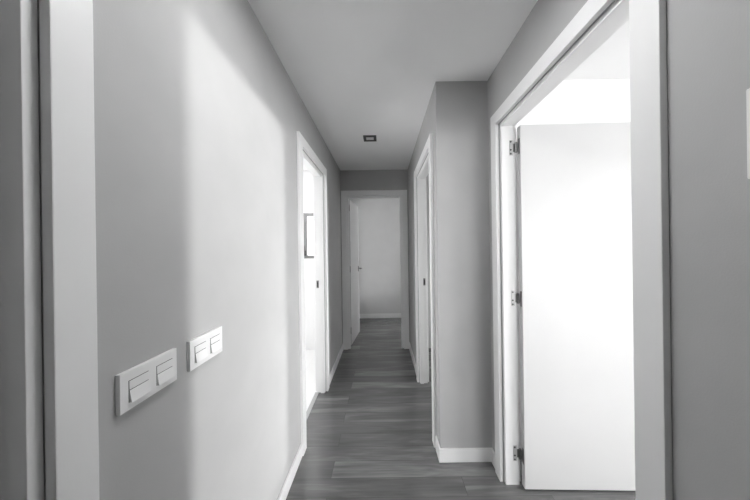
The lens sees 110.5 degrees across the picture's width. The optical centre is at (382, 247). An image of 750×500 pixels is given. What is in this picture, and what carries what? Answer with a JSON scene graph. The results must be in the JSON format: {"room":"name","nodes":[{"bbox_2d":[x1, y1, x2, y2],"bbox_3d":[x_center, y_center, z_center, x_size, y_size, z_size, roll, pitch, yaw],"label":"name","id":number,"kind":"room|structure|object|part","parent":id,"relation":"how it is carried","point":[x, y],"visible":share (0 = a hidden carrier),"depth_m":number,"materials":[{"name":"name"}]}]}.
{"room":"home hallway","nodes":[
{"label":"home hallway","id":0,"kind":"room"},
{"bbox_2d":[37,0,342,499],"bbox_3d":[-0.609,0.166,0.938,0.090,2.460,5.275,-1,0,0],"label":"wall","id":1,"kind":"structure","parent":0,"point":[198,117],"depth_m":0.80,"materials":[{"name":"paint"}]},
{"bbox_2d":[0,0,98,499],"bbox_3d":[-0.603,0.306,0.049,0.121,2.178,0.898,-1,0,0],"label":"door","id":2,"kind":"structure","parent":1,"relation":"in","point":[65,26],"depth_m":0.43,"materials":[{"name":"white paint"}]},
{"bbox_3d":[-0.552,0.306,0.465,0.018,2.177,0.066,-1,0,0],"label":"casing","id":3,"kind":"part","parent":2,"relation":"part of","materials":[{"name":"white paint"}]},
{"bbox_2d":[115,348,176,415],"bbox_3d":[-0.553,0.310,0.622,0.016,0.085,0.151,-1,0,0],"label":"light switch","id":4,"kind":"object","parent":1,"relation":"attached to","point":[136,384],"visible":1,"depth_m":0.60,"materials":[{"name":"plastic"}]},
{"bbox_2d":[187,326,221,371],"bbox_3d":[-0.553,0.312,0.820,0.016,0.086,0.150,-1,0,0],"label":"light switch","id":5,"kind":"object","parent":1,"relation":"attached to","point":[202,348],"visible":1,"depth_m":0.80,"materials":[{"name":"plastic"}]},
{"bbox_2d":[277,344,342,499],"bbox_3d":[-0.542,1.352,0.938,0.012,0.086,5.275,-1,0,0],"label":"baseboard","id":6,"kind":"structure","parent":1,"relation":"attached to","point":[285,489],"depth_m":1.58,"materials":[{"name":"white paint"}]},
{"bbox_2d":[306,392,318,420],"bbox_3d":[-0.630,1.394,2.171,0.034,0.004,0.673,-1,0,0],"label":"trim","id":7,"kind":"structure","parent":1,"relation":"attached to","point":[316,393],"depth_m":2.30,"materials":[{"name":"wood"}]},
{"bbox_2d":[297,131,329,455],"bbox_3d":[-0.603,0.306,2.169,0.121,2.178,0.858,-1,0,0],"label":"door","id":8,"kind":"structure","parent":1,"relation":"in","point":[320,240],"depth_m":2.50,"materials":[{"name":"white paint"}]},
{"bbox_3d":[-0.552,0.306,1.778,0.018,2.178,0.075,-1,0,0],"label":"casing","id":9,"kind":"part","parent":8,"relation":"part of","materials":[{"name":"white paint"}]},
{"bbox_3d":[-0.567,-0.748,2.169,0.018,0.070,0.856,-1,0,0],"label":"casing","id":10,"kind":"part","parent":8,"relation":"part of","materials":[{"name":"white paint"}]},
{"bbox_3d":[-0.658,0.308,2.558,0.012,2.177,0.060,-1,0,0],"label":"casing","id":11,"kind":"part","parent":8,"relation":"part of","materials":[{"name":"white paint"}]},
{"bbox_3d":[-0.552,0.306,2.563,0.018,2.177,0.070,-1,0,0],"label":"casing","id":12,"kind":"part","parent":8,"relation":"part of","materials":[{"name":"white paint"}]},
{"bbox_2d":[303,170,430,349],"bbox_3d":[0.727,0.147,3.620,5.550,2.460,0.090,-1,0,0],"label":"wall","id":13,"kind":"structure","parent":0,"point":[350,180],"depth_m":3.57,"materials":[{"name":"paint"}]},
{"bbox_2d":[304,213,313,258],"bbox_3d":[-0.906,-0.168,3.579,0.367,0.624,0.120,-1,0,0],"label":"window","id":14,"kind":"structure","parent":13,"relation":"in","point":[306,215],"depth_m":3.57,"materials":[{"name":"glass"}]},
{"bbox_2d":[341,190,408,349],"bbox_3d":[-0.102,0.300,3.934,0.908,2.178,0.756,-1,0,0],"label":"door","id":15,"kind":"structure","parent":13,"relation":"in","point":[350,268],"depth_m":3.58,"materials":[{"name":"white paint"}]},
{"bbox_3d":[-0.521,0.306,3.565,0.070,2.178,0.018,-1,0,0],"label":"casing","id":16,"kind":"part","parent":15,"relation":"part of","materials":[{"name":"white paint"}]},
{"bbox_3d":[-0.440,0.349,4.006,0.036,2.068,0.612,-1,0,6],"label":"panel","id":17,"kind":"part","parent":15,"relation":"part of","materials":[{"name":"paint"}]},
{"bbox_3d":[-0.116,-0.754,3.565,0.906,0.070,0.018,-1,0,0],"label":"casing","id":18,"kind":"part","parent":15,"relation":"part of","materials":[{"name":"white paint"}]},
{"bbox_3d":[0.317,0.294,3.565,0.070,2.178,0.018,-1,0,0],"label":"casing","id":19,"kind":"part","parent":15,"relation":"part of","materials":[{"name":"white paint"}]},
{"bbox_2d":[351,198,400,313],"bbox_3d":[0.172,0.155,5.200,1.760,2.460,0.100,-1,0,0],"label":"wall","id":20,"kind":"structure","parent":0,"point":[378,218],"depth_m":5.15,"materials":[{"name":"paint"}]},
{"bbox_2d":[359,313,400,317],"bbox_3d":[0.188,1.342,5.144,1.560,0.086,0.012,-1,0,0],"label":"baseboard","id":21,"kind":"structure","parent":20,"relation":"attached to","point":[393,315],"depth_m":5.14,"materials":[{"name":"white paint"}]},
{"bbox_2d":[407,91,437,437],"bbox_3d":[0.405,0.152,2.675,0.090,2.460,1.801,-1,0,0],"label":"wall","id":22,"kind":"structure","parent":0,"point":[426,129],"depth_m":2.93,"materials":[{"name":"paint"}]},
{"bbox_2d":[409,342,415,372],"bbox_3d":[0.370,1.339,3.159,0.012,0.086,0.833,-1,0,0],"label":"baseboard","id":23,"kind":"structure","parent":22,"relation":"attached to","point":[410,348],"depth_m":3.16,"materials":[{"name":"white paint"}]},
{"bbox_2d":[414,133,436,446],"bbox_3d":[0.404,0.293,2.271,0.121,2.178,0.942,-1,0,0],"label":"door","id":24,"kind":"structure","parent":22,"relation":"in","point":[420,196],"depth_m":2.64,"materials":[{"name":"white paint"}]},
{"bbox_3d":[0.352,0.294,2.707,0.018,2.178,0.070,-1,0,0],"label":"casing","id":25,"kind":"part","parent":24,"relation":"part of","materials":[{"name":"white paint"}]},
{"bbox_3d":[0.338,-0.760,2.271,0.018,0.070,0.940,-1,0,0],"label":"casing","id":26,"kind":"part","parent":24,"relation":"part of","materials":[{"name":"white paint"}]},
{"bbox_3d":[0.458,0.292,2.702,0.012,2.177,0.060,-1,0,0],"label":"casing","id":27,"kind":"part","parent":24,"relation":"part of","materials":[{"name":"white paint"}]},
{"bbox_3d":[0.352,0.294,1.835,0.018,2.178,0.070,-1,0,0],"label":"casing","id":28,"kind":"part","parent":24,"relation":"part of","materials":[{"name":"white paint"}]},
{"bbox_2d":[248,0,629,170],"bbox_3d":[0.720,-1.133,1.725,5.770,0.100,7.050,-1,0,0],"label":"ceiling","id":29,"kind":"structure","parent":0,"point":[358,68],"depth_m":1.47,"materials":[{"name":"paint"}]},
{"bbox_2d":[363,135,376,141],"bbox_3d":[-0.122,-1.067,2.536,0.126,0.008,0.126,-1,0,0],"label":"recessed light","id":30,"kind":"object","parent":29,"relation":"in","point":[367,138],"visible":1,"depth_m":2.53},
{"bbox_2d":[286,318,635,499],"bbox_3d":[0.754,1.427,1.725,5.770,0.100,7.050,-1,0,0],"label":"floor","id":31,"kind":"structure","parent":0,"point":[369,435],"depth_m":1.84,"materials":[{"name":"grey wood"}]},
{"bbox_2d":[433,81,491,447],"bbox_3d":[0.573,0.149,1.729,0.425,2.460,0.090,-1,0,0],"label":"wall column","id":32,"kind":"structure","parent":0,"point":[460,108],"depth_m":1.68,"materials":[{"name":"paint"}]},
{"bbox_2d":[435,435,492,462],"bbox_3d":[0.538,1.337,1.736,0.347,0.086,0.128,-1,0,0],"label":"baseboard","id":33,"kind":"structure","parent":32,"relation":"attached to","point":[445,455],"depth_m":1.67,"materials":[{"name":"white paint"}]},
{"bbox_2d":[516,79,630,459],"bbox_3d":[2.143,0.128,1.729,2.717,2.460,0.090,-1,0,0],"label":"wall","id":34,"kind":"structure","parent":0,"point":[587,100],"depth_m":1.68,"materials":[{"name":"white paint"}]},
{"bbox_2d":[487,0,749,499],"bbox_3d":[0.740,0.147,-0.008,0.090,2.460,3.384,-1,0,0],"label":"wall","id":35,"kind":"structure","parent":0,"point":[708,41],"depth_m":0.56,"materials":[{"name":"paint"}]},
{"bbox_2d":[491,449,494,467],"bbox_3d":[0.705,1.335,-0.014,0.012,0.086,3.372,-1,0,0],"label":"baseboard","id":36,"kind":"structure","parent":35,"relation":"attached to","point":[492,450],"depth_m":1.65,"materials":[{"name":"white paint"}]},
{"bbox_2d":[490,0,672,499],"bbox_3d":[1.123,0.283,1.114,0.891,2.178,0.974,-1,0,0],"label":"door","id":37,"kind":"structure","parent":35,"relation":"in","point":[593,297],"depth_m":1.46,"materials":[{"name":"white paint"}]},
{"bbox_3d":[0.687,0.289,1.566,0.018,2.177,0.070,-1,0,0],"label":"casing","id":38,"kind":"part","parent":37,"relation":"part of","materials":[{"name":"white paint"}]},
{"bbox_3d":[0.746,-0.581,1.510,0.020,0.088,0.002,-1,0,0],"label":"jamb plate","id":39,"kind":"part","parent":37,"relation":"part of","materials":[{"name":"metal"}]},
{"bbox_3d":[0.758,0.292,1.510,0.020,0.088,0.002,-1,0,0],"label":"jamb plate","id":40,"kind":"part","parent":37,"relation":"part of","materials":[{"name":"metal"}]},
{"bbox_3d":[0.770,1.192,1.510,0.020,0.088,0.002,-1,0,0],"label":"jamb plate","id":41,"kind":"part","parent":37,"relation":"part of","materials":[{"name":"metal"}]},
{"bbox_3d":[0.773,-0.581,1.499,0.016,0.088,0.040,-1,0,-38],"label":"hinge plate","id":42,"kind":"part","parent":37,"relation":"part of","materials":[{"name":"metal"}]},
{"bbox_3d":[0.793,0.288,1.561,0.012,2.177,0.060,-1,0,0],"label":"casing","id":43,"kind":"part","parent":37,"relation":"part of","materials":[{"name":"white paint"}]},
{"bbox_3d":[0.785,0.292,1.499,0.016,0.088,0.040,-1,0,-38],"label":"hinge plate","id":44,"kind":"part","parent":37,"relation":"part of","materials":[{"name":"metal"}]},
{"bbox_3d":[0.797,1.192,1.499,0.016,0.088,0.040,-1,0,-38],"label":"hinge plate","id":45,"kind":"part","parent":37,"relation":"part of","materials":[{"name":"metal"}]},
{"bbox_3d":[0.673,-0.765,1.114,0.018,0.070,0.972,-1,0,0],"label":"casing","id":46,"kind":"part","parent":37,"relation":"part of","materials":[{"name":"white paint"}]},
{"bbox_3d":[1.181,0.330,1.481,0.775,2.066,0.037,-1,0,2],"label":"panel","id":47,"kind":"part","parent":37,"relation":"part of","materials":[{"name":"paint"}]},
{"bbox_3d":[0.687,0.289,0.665,0.018,2.178,0.076,-1,0,0],"label":"casing","id":48,"kind":"part","parent":37,"relation":"part of","materials":[{"name":"white paint"}]},
{"bbox_2d":[746,88,749,178],"bbox_3d":[0.679,-0.210,0.427,0.022,0.166,0.107,-1,0,0],"label":"wall box","id":49,"kind":"object","parent":35,"relation":"attached to","point":[747,90],"visible":1,"depth_m":0.48,"materials":[{"name":"plastic"}]}
]}

